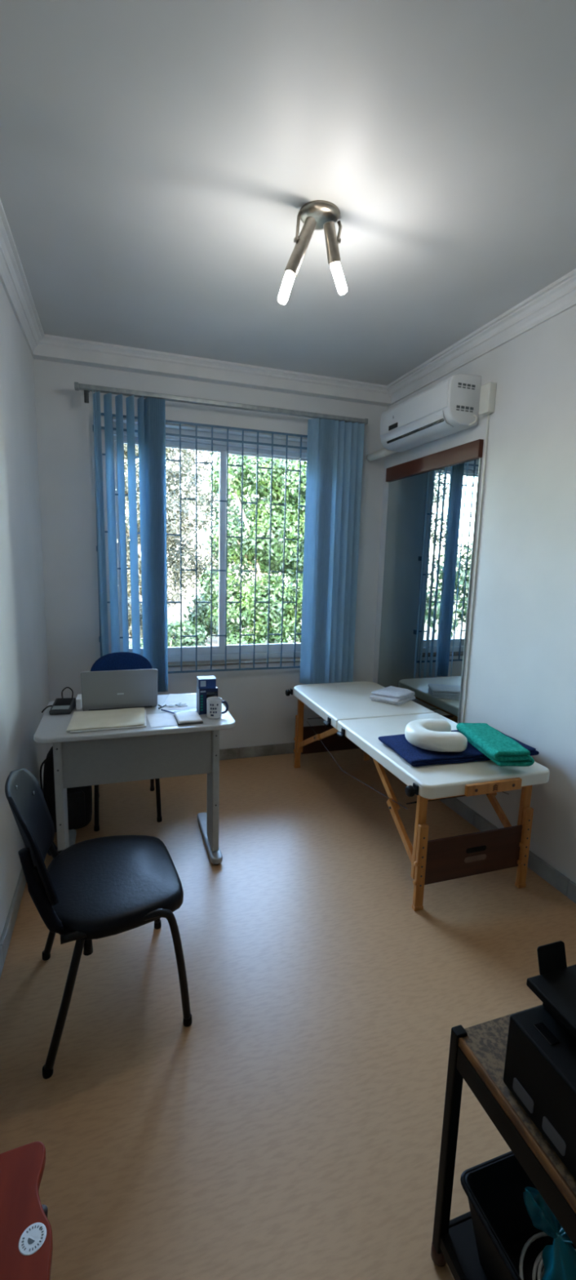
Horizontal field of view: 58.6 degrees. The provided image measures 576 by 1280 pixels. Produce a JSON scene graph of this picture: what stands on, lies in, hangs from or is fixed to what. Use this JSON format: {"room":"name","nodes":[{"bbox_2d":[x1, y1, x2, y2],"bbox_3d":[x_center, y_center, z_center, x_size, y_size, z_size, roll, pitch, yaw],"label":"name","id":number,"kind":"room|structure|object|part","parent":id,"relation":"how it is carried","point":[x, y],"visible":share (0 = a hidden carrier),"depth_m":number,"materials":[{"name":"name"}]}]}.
{"room":"examination room","nodes":[
{"label":"examination room","id":0,"kind":"room"},
{"bbox_2d":[0,280,51,939],"bbox_3d":[-0.922,-0.073,1.125,0.150,2.780,5.010,-1,9,-18],"label":"wall","id":1,"kind":"structure","parent":0,"point":[24,668],"depth_m":2.44,"materials":[{"name":"paint"}]},
{"bbox_2d":[0,868,26,977],"bbox_3d":[-0.847,1.274,1.259,0.015,0.082,4.787,-1,9,-18],"label":"baseboard","id":2,"kind":"structure","parent":1,"relation":"attached to","point":[11,920],"depth_m":2.06,"materials":[{"name":"grey tile"}]},
{"bbox_2d":[0,198,44,359],"bbox_3d":[-0.745,-1.379,0.858,0.078,0.108,4.810,-1,9,-18],"label":"trim","id":3,"kind":"structure","parent":1,"relation":"attached to","point":[13,279],"depth_m":2.38,"materials":[{"name":"paint"}]},
{"bbox_2d":[33,358,387,749],"bbox_3d":[-0.462,-0.481,3.781,2.418,2.780,0.200,-1,9,-18],"label":"wall","id":4,"kind":"structure","parent":0,"point":[262,712],"depth_m":3.44,"materials":[{"name":"paint"}]},
{"bbox_2d":[92,412,307,673],"bbox_3d":[-0.439,-0.614,3.631,1.721,1.694,0.054,-1,9,-18],"label":"window grille","id":5,"kind":"object","parent":4,"relation":"in","point":[197,424],"visible":0.42,"depth_m":3.61,"materials":[{"name":"grey metal"}]},
{"bbox_2d":[113,422,307,662],"bbox_3d":[-0.489,-0.647,3.769,1.520,1.640,0.103,-1,9,-18],"label":"window","id":6,"kind":"structure","parent":4,"relation":"in","point":[188,653],"depth_m":3.74,"materials":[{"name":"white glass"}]},
{"bbox_3d":[-0.819,-0.615,3.671,0.759,1.477,0.028,-1,9,-18],"label":"sash","id":7,"kind":"part","parent":6,"relation":"part of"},
{"bbox_2d":[74,382,368,692],"bbox_3d":[-0.400,-0.619,3.564,1.934,1.924,0.202,-1,9,-18],"label":"vertical blind","id":8,"kind":"object","parent":6,"relation":"attached to","point":[335,443],"visible":0.94,"depth_m":3.42,"materials":[{"name":"blue fabric"}]},
{"bbox_3d":[-1.177,-0.690,3.192,0.027,1.623,0.010,-1,9,-18],"label":"pull cord","id":9,"kind":"part","parent":8,"relation":"part of","materials":[{"name":"white plastic"}]},
{"bbox_3d":[-0.355,-1.536,3.362,1.890,0.028,0.044,-1,9,-18],"label":"head rail","id":10,"kind":"part","parent":8,"relation":"part of","materials":[{"name":"grey metal"}]},
{"bbox_3d":[-0.161,-0.636,3.921,0.729,1.477,0.028,-1,9,-18],"label":"sash","id":11,"kind":"part","parent":6,"relation":"part of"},
{"bbox_2d":[33,333,391,406],"bbox_3d":[-0.375,-1.775,3.425,2.398,0.108,0.115,-1,9,-18],"label":"trim","id":12,"kind":"structure","parent":4,"relation":"attached to","point":[50,348],"depth_m":3.35,"materials":[{"name":"paint"}]},
{"bbox_2d":[168,657,300,666],"bbox_3d":[-0.489,0.168,3.829,1.518,0.012,0.126,-1,9,-18],"label":"windowsill","id":13,"kind":"object","parent":4,"relation":"attached to","point":[203,663],"visible":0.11,"depth_m":3.83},
{"bbox_2d":[219,742,294,760],"bbox_3d":[-0.465,0.866,3.891,2.376,0.085,0.016,-1,9,-18],"label":"baseboard","id":14,"kind":"structure","parent":4,"relation":"attached to","point":[287,748],"depth_m":3.96,"materials":[{"name":"grey stone"}]},
{"bbox_2d":[0,748,575,1279],"bbox_3d":[0.279,1.341,1.687,2.718,0.120,5.160,-1,9,-18],"label":"floor","id":15,"kind":"structure","parent":0,"point":[293,1130],"depth_m":1.65,"materials":[{"name":"beige laminate"}]},
{"bbox_2d":[0,1141,53,1279],"bbox_3d":[-0.527,1.186,0.791,0.311,0.422,0.380,-1,9,-18],"label":"wooden stool","id":16,"kind":"object","parent":15,"relation":"on","point":[26,1244],"visible":1,"depth_m":0.86,"materials":[{"name":"red wood"}]},
{"bbox_2d":[21,1225,43,1251],"bbox_3d":[-0.414,0.970,0.831,0.032,0.001,0.032,-1,9,-18],"label":"print","id":17,"kind":"object","parent":16,"relation":"on","point":[32,1236],"depth_m":0.83},
{"bbox_3d":[-0.444,1.183,0.902,0.028,0.399,0.057,9,12,40],"label":"leg","id":18,"kind":"part","parent":16,"relation":"part of","materials":[{"name":"brown wood"}]},
{"bbox_2d":[40,746,92,832],"bbox_3d":[-1.224,0.773,2.835,0.258,0.557,0.224,-2,10,-24],"label":"backpack","id":19,"kind":"object","parent":15,"relation":"on","point":[79,799],"visible":0.44,"depth_m":2.77,"materials":[{"name":"black fabric"}]},
{"bbox_2d":[4,768,191,1079],"bbox_3d":[-0.642,0.832,1.739,0.516,0.816,0.516,-3,10,-25],"label":"chair","id":20,"kind":"object","parent":15,"relation":"on","point":[90,890],"visible":1,"depth_m":1.64,"materials":[{"name":"black leather"},{"name":"black plastic"},{"name":"black painted metal"}]},
{"bbox_3d":[-0.808,0.594,1.618,0.133,0.318,0.449,-3,10,-25],"label":"backrest","id":21,"kind":"part","parent":20,"relation":"part of","materials":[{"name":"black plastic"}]},
{"bbox_3d":[-0.860,0.998,1.930,0.129,0.400,0.025,-2,10,-19],"label":"leg","id":22,"kind":"part","parent":20,"relation":"part of","materials":[{"name":"black metal"}]},
{"bbox_3d":[-0.657,1.071,1.506,0.130,0.400,0.025,-4,11,-31],"label":"leg","id":23,"kind":"part","parent":20,"relation":"part of","materials":[{"name":"black metal"}]},
{"bbox_3d":[-0.691,0.977,2.007,0.379,0.422,0.036,-3,10,-25],"label":"leg","id":24,"kind":"part","parent":20,"relation":"part of","materials":[{"name":"black metal"}]},
{"bbox_3d":[-0.604,0.818,1.755,0.432,0.086,0.511,-3,10,-26],"label":"seat","id":25,"kind":"part","parent":20,"relation":"part of","materials":[{"name":"black leather"}]},
{"bbox_3d":[-0.488,1.050,1.584,0.379,0.422,0.036,-3,10,-25],"label":"leg","id":26,"kind":"part","parent":20,"relation":"part of","materials":[{"name":"black metal"}]},
{"bbox_2d":[90,652,162,831],"bbox_3d":[-0.972,0.564,3.057,0.440,0.915,0.507,-2,10,-20],"label":"chair","id":27,"kind":"object","parent":15,"relation":"on","point":[115,660],"visible":0.27,"depth_m":3.17,"materials":[{"name":"blue fabric"}]},
{"bbox_3d":[-1.113,0.817,2.983,0.035,0.410,0.379,-2,10,-20],"label":"leg","id":28,"kind":"part","parent":27,"relation":"part of","materials":[{"name":"black metal"}]},
{"bbox_3d":[-1.037,0.227,3.208,0.380,0.300,0.076,-2,10,-20],"label":"backrest","id":29,"kind":"part","parent":27,"relation":"part of","materials":[{"name":"blue fabric"}]},
{"bbox_3d":[-0.868,0.791,3.272,0.025,0.388,0.129,-1,9,-15],"label":"leg","id":30,"kind":"part","parent":27,"relation":"part of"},
{"bbox_3d":[-0.804,0.807,3.096,0.034,0.410,0.379,-2,10,-20],"label":"leg","id":31,"kind":"part","parent":27,"relation":"part of","materials":[{"name":"black metal"}]},
{"bbox_2d":[33,693,235,865],"bbox_3d":[-0.753,0.726,2.604,0.874,0.750,0.600,-1,9,-18],"label":"desk","id":32,"kind":"object","parent":15,"relation":"on","point":[95,757],"visible":0.73,"depth_m":2.40,"materials":[{"name":"grey laminate"}]},
{"bbox_2d":[41,686,75,715],"bbox_3d":[-1.129,0.298,2.522,0.140,0.097,0.163,0,9,-12],"label":"card terminal","id":33,"kind":"object","parent":32,"relation":"on","point":[62,705],"visible":1,"depth_m":2.50,"materials":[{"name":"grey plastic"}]},
{"bbox_3d":[-1.056,0.739,2.392,0.034,0.674,0.170,-1,9,-18],"label":"leg","id":34,"kind":"part","parent":32,"relation":"part of","materials":[{"name":"grey paint"}]},
{"bbox_2d":[75,693,82,710],"bbox_3d":[-1.050,0.312,2.584,0.026,0.055,0.100,-1,9,-17],"label":"box","id":35,"kind":"object","parent":32,"relation":"on","point":[78,700],"visible":0.76,"depth_m":2.54,"materials":[{"name":"white paper"}]},
{"bbox_2d":[66,706,146,733],"bbox_3d":[-0.832,0.367,2.386,0.352,0.017,0.268,-2,10,-20],"label":"folder","id":36,"kind":"object","parent":32,"relation":"on","point":[131,717],"visible":1,"depth_m":2.35,"materials":[{"name":"beige paper"}]},
{"bbox_2d":[80,668,157,711],"bbox_3d":[-0.863,0.228,2.634,0.356,0.209,0.288,-2,10,-19],"label":"laptop","id":37,"kind":"object","parent":32,"relation":"on","point":[132,688],"visible":0.97,"depth_m":2.52,"materials":[{"name":"silver metal"}]},
{"bbox_3d":[-0.695,0.535,2.414,0.690,0.259,0.018,-1,9,-18],"label":"modesty panel","id":38,"kind":"part","parent":32,"relation":"part of","materials":[{"name":"grey laminate"}]},
{"bbox_2d":[146,712,177,727],"bbox_3d":[-0.574,0.376,2.434,0.170,0.001,0.200,-2,10,-21],"label":"paper sheet","id":39,"kind":"object","parent":32,"relation":"on","point":[166,719],"visible":0.78,"depth_m":2.42,"materials":[{"name":"white paper"}]},
{"bbox_2d":[160,709,174,714],"bbox_3d":[-0.581,0.355,2.530,0.123,0.008,0.008,7,11,33],"label":"pen","id":40,"kind":"object","parent":39,"relation":"on","point":[161,709],"visible":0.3,"depth_m":2.53,"materials":[{"name":"grey plastic"}]},
{"bbox_2d":[160,693,196,709],"bbox_3d":[-0.550,0.328,2.739,0.210,0.001,0.297,1,9,-4],"label":"paper sheet","id":41,"kind":"object","parent":32,"relation":"on","point":[190,700],"visible":0.75,"depth_m":2.74,"materials":[{"name":"white paper"}]},
{"bbox_2d":[164,702,187,706],"bbox_3d":[-0.580,0.337,2.646,0.117,0.004,0.075,-5,11,-35],"label":"bunch","id":42,"kind":"object","parent":41,"relation":"on","point":[177,704],"visible":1,"depth_m":2.65,"materials":[{"name":"metal"}]},
{"bbox_2d":[173,711,203,725],"bbox_3d":[-0.475,0.369,2.440,0.115,0.015,0.155,-2,10,-20],"label":"notepad","id":43,"kind":"object","parent":32,"relation":"on","point":[193,717],"visible":1,"depth_m":2.41,"materials":[{"name":"white paper"}]},
{"bbox_2d":[174,707,204,715],"bbox_3d":[-0.474,0.358,2.545,0.150,0.005,0.105,-6,11,-38],"label":"booklet","id":44,"kind":"object","parent":32,"relation":"on","point":[193,708],"visible":0.38,"depth_m":2.56,"materials":[{"name":"white paper"}]},
{"bbox_2d":[196,685,217,714],"bbox_3d":[-0.404,0.297,2.558,0.094,0.128,0.073,-2,10,-22],"label":"carton","id":45,"kind":"object","parent":32,"relation":"on","point":[202,695],"visible":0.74,"depth_m":2.52,"materials":[{"name":"blue cardboard"}]},
{"bbox_2d":[196,686,199,712],"bbox_3d":[-0.446,0.298,2.541,0.002,0.128,0.060,-2,10,-22],"label":"print","id":46,"kind":"object","parent":45,"relation":"attached to","point":[197,690],"depth_m":2.54},
{"bbox_2d":[196,675,216,688],"bbox_3d":[-0.404,0.209,2.538,0.086,0.049,0.070,-1,9,-17],"label":"carton","id":47,"kind":"object","parent":45,"relation":"on","point":[202,682],"visible":1,"depth_m":2.51,"materials":[{"name":"blue cardboard"}]},
{"bbox_2d":[200,680,205,686],"bbox_3d":[-0.413,0.213,2.499,0.026,0.028,0.002,-1,9,-17],"label":"print","id":48,"kind":"object","parent":47,"relation":"attached to","point":[202,682],"depth_m":2.50},
{"bbox_2d":[206,691,217,698],"bbox_3d":[-0.374,0.282,2.528,0.056,0.057,0.002,-2,10,-22],"label":"print","id":49,"kind":"object","parent":45,"relation":"attached to","point":[209,694],"depth_m":2.52},
{"bbox_3d":[-0.383,0.722,2.615,0.034,0.674,0.170,-1,9,-18],"label":"leg","id":50,"kind":"part","parent":32,"relation":"part of","materials":[{"name":"grey paint"}]},
{"bbox_2d":[206,696,228,719],"bbox_3d":[-0.342,0.328,2.488,0.105,0.092,0.074,-1,9,-18],"label":"mug","id":51,"kind":"object","parent":32,"relation":"on","point":[214,704],"visible":1,"depth_m":2.46,"materials":[{"name":"white ceramic"}]},
{"bbox_3d":[-0.305,0.327,2.488,0.035,0.067,0.013,1,9,-6],"label":"handle","id":52,"kind":"part","parent":51,"relation":"part of","materials":[{"name":"ceramic"}]},
{"bbox_2d":[285,681,550,911],"bbox_3d":[0.586,0.761,3.079,0.717,0.605,1.786,-1,9,-18],"label":"massage table","id":53,"kind":"object","parent":15,"relation":"on","point":[353,721],"visible":0.89,"depth_m":2.40,"materials":[{"name":"white leather"}]},
{"bbox_3d":[0.002,0.383,3.724,0.034,0.048,0.047,-1,9,-18],"label":"knob","id":54,"kind":"part","parent":53,"relation":"part of","materials":[{"name":"black plastic"}]},
{"bbox_3d":[0.089,0.615,3.708,0.042,0.410,0.032,-1,9,-18],"label":"leg","id":55,"kind":"part","parent":53,"relation":"part of","materials":[{"name":"brown wood"}]},
{"bbox_3d":[0.368,0.729,3.842,0.563,0.207,0.012,-1,9,-18],"label":"panel","id":56,"kind":"part","parent":53,"relation":"part of","materials":[{"name":"wood"}]},
{"bbox_2d":[293,681,435,728],"bbox_3d":[0.467,0.419,3.482,0.673,0.062,0.848,-1,9,-18],"label":"cushion","id":57,"kind":"object","parent":53,"relation":"on","point":[335,702],"depth_m":3.33,"materials":[{"name":"white leather"}]},
{"bbox_2d":[369,685,415,705],"bbox_3d":[0.707,0.370,3.431,0.213,0.062,0.295,9,12,39],"label":"folded towel","id":58,"kind":"object","parent":53,"relation":"on","point":[391,695],"visible":1,"depth_m":3.36,"materials":[{"name":"white fabric"}]},
{"bbox_3d":[0.522,0.642,2.180,0.034,0.048,0.047,-1,9,-18],"label":"knob","id":59,"kind":"part","parent":53,"relation":"part of","materials":[{"name":"black plastic"}]},
{"bbox_3d":[0.578,0.859,2.256,0.042,0.410,0.032,-1,9,-18],"label":"leg","id":60,"kind":"part","parent":53,"relation":"part of","materials":[{"name":"brown wood"}]},
{"bbox_2d":[337,712,550,799],"bbox_3d":[0.745,0.558,2.654,0.673,0.062,0.913,-1,9,-18],"label":"cushion","id":61,"kind":"object","parent":53,"relation":"on","point":[440,780],"depth_m":2.33,"materials":[{"name":"white leather"}]},
{"bbox_2d":[378,729,539,766],"bbox_3d":[0.842,0.524,2.558,0.706,0.037,0.348,-1,9,-16],"label":"sheet","id":62,"kind":"object","parent":53,"relation":"on","point":[415,756],"visible":0.45,"depth_m":2.40,"materials":[{"name":"blue fabric"}]},
{"bbox_2d":[404,719,467,751],"bbox_3d":[0.703,0.462,2.505,0.258,0.086,0.298,1,9,-4],"label":"cradle","id":63,"kind":"object","parent":62,"relation":"on","point":[432,735],"visible":1,"depth_m":2.40,"materials":[{"name":"white leather"}]},
{"bbox_2d":[456,722,534,766],"bbox_3d":[0.973,0.488,2.438,0.197,0.076,0.417,1,9,-6],"label":"folded towel","id":64,"kind":"object","parent":62,"relation":"on","point":[503,750],"visible":0.98,"depth_m":2.33,"materials":[{"name":"teal fabric"}]},
{"bbox_3d":[0.869,0.980,2.354,0.563,0.207,0.012,-1,9,-18],"label":"panel","id":65,"kind":"part","parent":53,"relation":"part of","materials":[{"name":"brown wood"}]},
{"bbox_3d":[0.733,0.599,2.693,0.573,0.034,0.863,-1,9,-18],"label":"under frame","id":66,"kind":"part","parent":53,"relation":"part of","materials":[{"name":"brown wood"}]},
{"bbox_3d":[1.117,0.845,2.435,0.042,0.410,0.032,-1,9,-18],"label":"leg","id":67,"kind":"part","parent":53,"relation":"part of","materials":[{"name":"brown wood"}]},
{"bbox_2d":[431,1004,575,1279],"bbox_3d":[0.659,1.132,0.825,0.470,0.584,0.743,-1,9,-18],"label":"utility cart","id":68,"kind":"object","parent":15,"relation":"on","point":[477,1053],"visible":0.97,"depth_m":1.01,"materials":[{"name":"black metal"}]},
{"bbox_3d":[0.341,1.064,1.085,0.026,0.549,0.022,-1,9,-18],"label":"leg","id":69,"kind":"part","parent":68,"relation":"part of","materials":[{"name":"black metal"}]},
{"bbox_3d":[0.653,1.351,0.859,0.456,0.030,0.724,-1,9,-18],"label":"frame rail","id":70,"kind":"part","parent":68,"relation":"part of","materials":[{"name":"black metal"}]},
{"bbox_2d":[445,1218,488,1279],"bbox_3d":[0.653,1.344,0.858,0.430,0.014,0.700,-1,9,-18],"label":"shelf","id":71,"kind":"object","parent":68,"relation":"attached to","point":[462,1257],"depth_m":1.08,"materials":[{"name":"black metal"}]},
{"bbox_3d":[0.666,0.891,0.786,0.456,0.051,0.724,-1,9,-18],"label":"frame rail","id":72,"kind":"part","parent":68,"relation":"part of","materials":[{"name":"black metal"}]},
{"bbox_2d":[460,1151,575,1279],"bbox_3d":[0.577,1.231,0.957,0.344,0.171,0.404,-1,9,-18],"label":"storage bin","id":73,"kind":"object","parent":68,"relation":"on","point":[495,1190],"depth_m":1.09,"materials":[{"name":"black plastic"}]},
{"bbox_3d":[0.565,1.267,0.986,0.204,0.059,0.225,-1,9,-18],"label":"cable coil","id":74,"kind":"part","parent":73,"relation":"part of","materials":[{"name":"white plastic"}]},
{"bbox_2d":[524,1186,575,1279],"bbox_3d":[0.528,1.182,0.989,0.140,0.132,0.138,5,9,18],"label":"plastic bag","id":75,"kind":"object","parent":73,"relation":"on","point":[559,1259],"visible":0.7,"depth_m":1.00,"materials":[{"name":"teal plastic"}]},
{"bbox_2d":[503,941,575,1180],"bbox_3d":[0.663,0.732,0.754,0.401,0.236,0.562,-1,9,-18],"label":"printer","id":76,"kind":"object","parent":68,"relation":"on","point":[540,1073],"visible":1,"depth_m":0.88,"materials":[{"name":"black plastic"}]},
{"bbox_2d":[0,0,575,385],"bbox_3d":[0.360,-1.537,1.231,2.718,0.150,5.160,-1,9,-18],"label":"ceiling","id":77,"kind":"structure","parent":0,"point":[160,160],"depth_m":1.67,"materials":[{"name":"paint"}]},
{"bbox_2d":[278,200,346,304],"bbox_3d":[0.098,-1.415,1.923,0.246,0.324,0.153,3,9,9],"label":"ceiling light","id":78,"kind":"object","parent":77,"relation":"attached to","point":[315,214],"visible":1,"depth_m":1.88,"materials":[{"name":"silver metal"}]},
{"bbox_3d":[-0.006,-1.306,1.902,0.060,0.111,0.037,0,9,-9],"label":"bulb","id":79,"kind":"part","parent":78,"relation":"part of","materials":[{"name":"white glass"}]},
{"bbox_3d":[0.038,-1.504,1.867,0.028,0.114,0.029,-1,9,-18],"label":"arm","id":80,"kind":"part","parent":78,"relation":"part of","materials":[{"name":"silver metal"}]},
{"bbox_3d":[0.116,-1.563,1.897,0.152,0.020,0.152,-1,9,-18],"label":"plate","id":81,"kind":"part","parent":78,"relation":"part of","materials":[{"name":"silver metal"}]},
{"bbox_3d":[0.194,-1.383,1.956,0.074,0.110,0.037,-3,10,-25],"label":"bulb","id":82,"kind":"part","parent":78,"relation":"part of","materials":[{"name":"white glass"}]},
{"bbox_3d":[0.184,-1.523,1.911,0.045,0.082,0.023,-7,12,-43],"label":"arm","id":83,"kind":"part","parent":78,"relation":"part of","materials":[{"name":"silver metal"}]},
{"bbox_2d":[373,305,575,883],"bbox_3d":[1.514,-0.133,1.935,0.150,2.780,5.010,-1,9,-18],"label":"wall","id":84,"kind":"structure","parent":0,"point":[522,677],"depth_m":2.58,"materials":[{"name":"paint"}]},
{"bbox_2d":[366,373,481,461],"bbox_3d":[0.822,-1.411,3.348,0.211,0.302,1.098,-1,9,-18],"label":"air conditioner","id":85,"kind":"object","parent":84,"relation":"attached to","point":[451,406],"visible":1,"depth_m":3.03,"materials":[{"name":"plastic"}]},
{"bbox_3d":[0.764,-1.427,3.201,0.005,0.141,0.770,-1,9,-18],"label":"panel","id":86,"kind":"part","parent":85,"relation":"part of","materials":[{"name":"plastic"}]},
{"bbox_2d":[456,404,473,412],"bbox_3d":[0.991,-1.295,2.872,0.112,0.026,0.002,-1,9,-18],"label":"print","id":87,"kind":"object","parent":85,"relation":"attached to","point":[460,408],"depth_m":2.87},
{"bbox_2d":[457,382,475,389],"bbox_3d":[0.994,-1.412,2.853,0.112,0.024,0.002,-1,9,-18],"label":"print","id":88,"kind":"object","parent":85,"relation":"attached to","point":[461,385],"depth_m":2.85},
{"bbox_3d":[1.046,-1.242,2.893,0.051,0.067,0.029,10,12,42],"label":"power cord","id":89,"kind":"part","parent":85,"relation":"part of","materials":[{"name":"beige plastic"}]},
{"bbox_2d":[377,439,484,723],"bbox_3d":[0.892,-0.288,3.508,0.030,1.860,1.055,-1,9,-18],"label":"wall mirror","id":90,"kind":"object","parent":84,"relation":"attached to","point":[433,499],"visible":0.94,"depth_m":3.37,"materials":[{"name":"grey mirror"}]},
{"bbox_2d":[455,414,490,798],"bbox_3d":[1.075,-0.131,3.002,0.010,2.250,0.012,-1,9,-18],"label":"duct","id":91,"kind":"object","parent":84,"relation":"attached to","point":[488,415],"visible":0.93,"depth_m":2.95,"materials":[{"name":"beige plastic"}]},
{"bbox_2d":[386,268,575,406],"bbox_3d":[1.474,-1.433,1.597,0.078,0.108,4.810,-1,9,-18],"label":"trim","id":92,"kind":"structure","parent":84,"relation":"attached to","point":[559,296],"depth_m":2.73,"materials":[{"name":"paint"}]},
{"bbox_2d":[479,382,497,415],"bbox_3d":[1.091,-1.318,2.808,0.046,0.153,0.082,-1,9,-18],"label":"power isolator","id":93,"kind":"object","parent":84,"relation":"attached to","point":[488,391],"visible":1,"depth_m":2.78,"materials":[{"name":"beige plastic"}]},
{"bbox_2d":[440,797,575,903],"bbox_3d":[1.432,1.218,2.017,0.018,0.082,4.787,-1,9,-18],"label":"baseboard","id":94,"kind":"structure","parent":84,"relation":"attached to","point":[557,879],"depth_m":2.57,"materials":[{"name":"grey tile"}]},
{"label":"outside","id":95,"kind":"structure","parent":0,"visible":0},
{"bbox_2d":[128,636,299,646],"bbox_3d":[-5.711,-0.281,13.982,26.000,0.200,22.139,-1,9,-18],"label":"ground","id":96,"kind":"structure","parent":95,"point":[215,641],"depth_m":12.05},
{"bbox_2d":[118,592,142,637],"bbox_3d":[-3.666,-0.529,11.272,1.513,1.265,1.194,-1,9,-18],"label":"bush","id":97,"kind":"object","parent":96,"relation":"on","point":[130,631],"visible":0.15,"depth_m":11.07,"materials":[{"name":"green plant"}]},
{"bbox_2d":[115,444,217,591],"bbox_3d":[-4.230,-3.446,14.594,4.524,5.948,2.245,-1,9,-14],"label":"tree","id":98,"kind":"object","parent":96,"relation":"on","point":[193,451],"visible":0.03,"depth_m":14.65,"materials":[{"name":"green plant"}]},
{"bbox_2d":[128,614,214,648],"bbox_3d":[-1.752,0.196,7.412,1.379,1.147,1.053,-1,9,-18],"label":"bush","id":99,"kind":"object","parent":96,"relation":"on","point":[173,629],"visible":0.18,"depth_m":7.23,"materials":[{"name":"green plant"}]},
{"bbox_2d":[115,443,235,613],"bbox_3d":[-2.266,-1.945,9.220,2.629,4.781,1.514,-3,10,-25],"label":"tree","id":100,"kind":"object","parent":96,"relation":"on","point":[187,525],"visible":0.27,"depth_m":9.28,"materials":[{"name":"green plant"}]},
{"bbox_2d":[119,592,302,639],"bbox_3d":[-4.975,-0.550,11.749,24.000,1.070,0.300,-1,9,-18],"label":"wall","id":101,"kind":"structure","parent":96,"relation":"on","point":[175,611],"depth_m":12.37,"materials":[{"name":"white paint"}]},
{"bbox_2d":[183,588,243,638],"bbox_3d":[-1.514,-0.591,11.825,1.738,1.334,1.124,-1,9,-18],"label":"bush","id":102,"kind":"object","parent":96,"relation":"on","point":[203,619],"visible":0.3,"depth_m":11.53,"materials":[{"name":"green plant"}]},
{"bbox_2d":[193,451,304,591],"bbox_3d":[-0.951,-4.234,18.343,5.082,6.514,2.459,-1,9,-18],"label":"tree","id":103,"kind":"object","parent":96,"relation":"on","point":[231,509],"visible":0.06,"depth_m":17.87,"materials":[{"name":"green plant"}]},
{"bbox_2d":[197,454,306,644],"bbox_3d":[-0.238,-1.105,8.157,2.276,3.615,1.419,-3,10,-28],"label":"tree","id":104,"kind":"object","parent":96,"relation":"on","point":[278,476],"visible":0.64,"depth_m":7.83,"materials":[{"name":"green plant"}]},
{"bbox_2d":[276,460,306,601],"bbox_3d":[1.143,-2.508,11.945,3.382,5.223,1.769,-1,9,-18],"label":"tree","id":105,"kind":"object","parent":96,"relation":"on","point":[300,580],"visible":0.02,"depth_m":11.47,"materials":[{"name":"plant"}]}
]}

